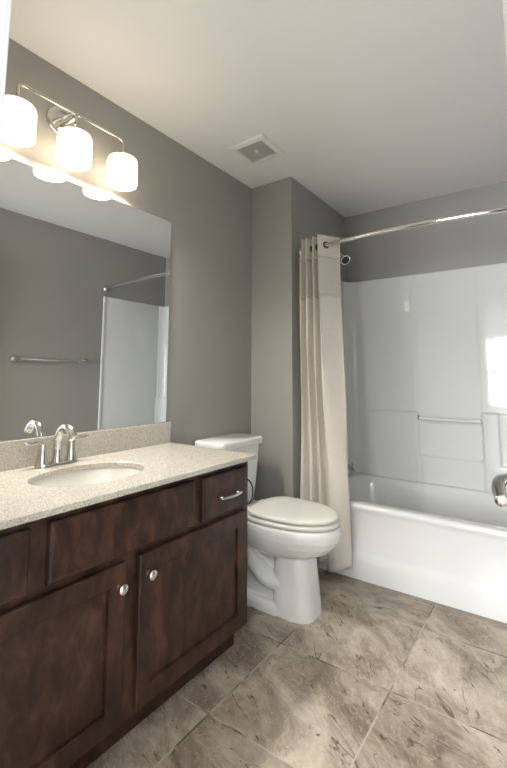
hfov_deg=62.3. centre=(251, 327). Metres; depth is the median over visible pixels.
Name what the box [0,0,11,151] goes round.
trim
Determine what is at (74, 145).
vanity light
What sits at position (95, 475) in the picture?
sink
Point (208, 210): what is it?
wall
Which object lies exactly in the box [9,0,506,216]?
ceiling
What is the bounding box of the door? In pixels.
[491,0,506,506]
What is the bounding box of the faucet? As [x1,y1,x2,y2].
[24,423,88,468]
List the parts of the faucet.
lever, handle, plate, spout, handle, lever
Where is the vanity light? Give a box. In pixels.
[1,83,137,190]
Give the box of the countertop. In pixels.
[0,422,255,529]
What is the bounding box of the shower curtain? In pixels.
[300,234,351,571]
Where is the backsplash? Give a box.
[0,422,170,471]
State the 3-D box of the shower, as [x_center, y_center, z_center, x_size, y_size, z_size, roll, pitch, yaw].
[0.618,-0.512,3.033,0.201,0.127,0.068,-6,-9,42]
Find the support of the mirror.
attached to the wall at (208, 210)
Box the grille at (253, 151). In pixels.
[237,141,276,161]
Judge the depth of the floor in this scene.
1.51 m
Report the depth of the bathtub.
2.24 m
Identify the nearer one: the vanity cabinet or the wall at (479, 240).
the vanity cabinet
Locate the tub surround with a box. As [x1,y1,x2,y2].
[300,263,506,492]
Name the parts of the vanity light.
lamp shade, arm, lamp shade, lamp shade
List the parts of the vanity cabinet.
drawer, door, false drawer, knob, knob, door, drawer, pull handle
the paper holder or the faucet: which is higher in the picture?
the faucet
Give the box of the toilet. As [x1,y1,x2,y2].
[195,433,341,624]
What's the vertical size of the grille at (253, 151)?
0.002 m
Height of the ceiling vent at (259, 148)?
0.016 m
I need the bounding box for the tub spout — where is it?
[348,462,356,472]
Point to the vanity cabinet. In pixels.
(110, 608)
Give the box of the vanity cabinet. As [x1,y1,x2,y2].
[0,461,247,767]
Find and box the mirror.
[0,153,170,440]
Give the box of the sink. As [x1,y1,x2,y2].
[31,467,141,486]
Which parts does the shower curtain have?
sheer panel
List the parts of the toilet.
tank lid, tank, seat, lid, bowl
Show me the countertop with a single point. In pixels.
(149, 448)
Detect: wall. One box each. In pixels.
[0,38,251,445]
[251,177,345,500]
[345,181,506,281]
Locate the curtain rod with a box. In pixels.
[299,207,506,254]
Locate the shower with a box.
[340,253,349,264]
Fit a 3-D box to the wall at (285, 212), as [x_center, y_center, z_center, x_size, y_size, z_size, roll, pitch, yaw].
[0.385,0.269,3.063,0.316,2.440,0.884,-4,-8,35]
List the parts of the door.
handle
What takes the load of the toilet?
on the floor
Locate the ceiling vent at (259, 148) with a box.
[228,134,284,164]
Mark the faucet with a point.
(41, 462)
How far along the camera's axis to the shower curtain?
2.56 m
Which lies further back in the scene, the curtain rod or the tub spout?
the tub spout
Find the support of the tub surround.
attached to the wall
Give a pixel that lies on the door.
(499, 482)
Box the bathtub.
[317,472,506,623]
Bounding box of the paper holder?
[248,479,253,504]
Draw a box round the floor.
[87,568,506,767]
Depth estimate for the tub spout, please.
2.91 m
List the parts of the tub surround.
panel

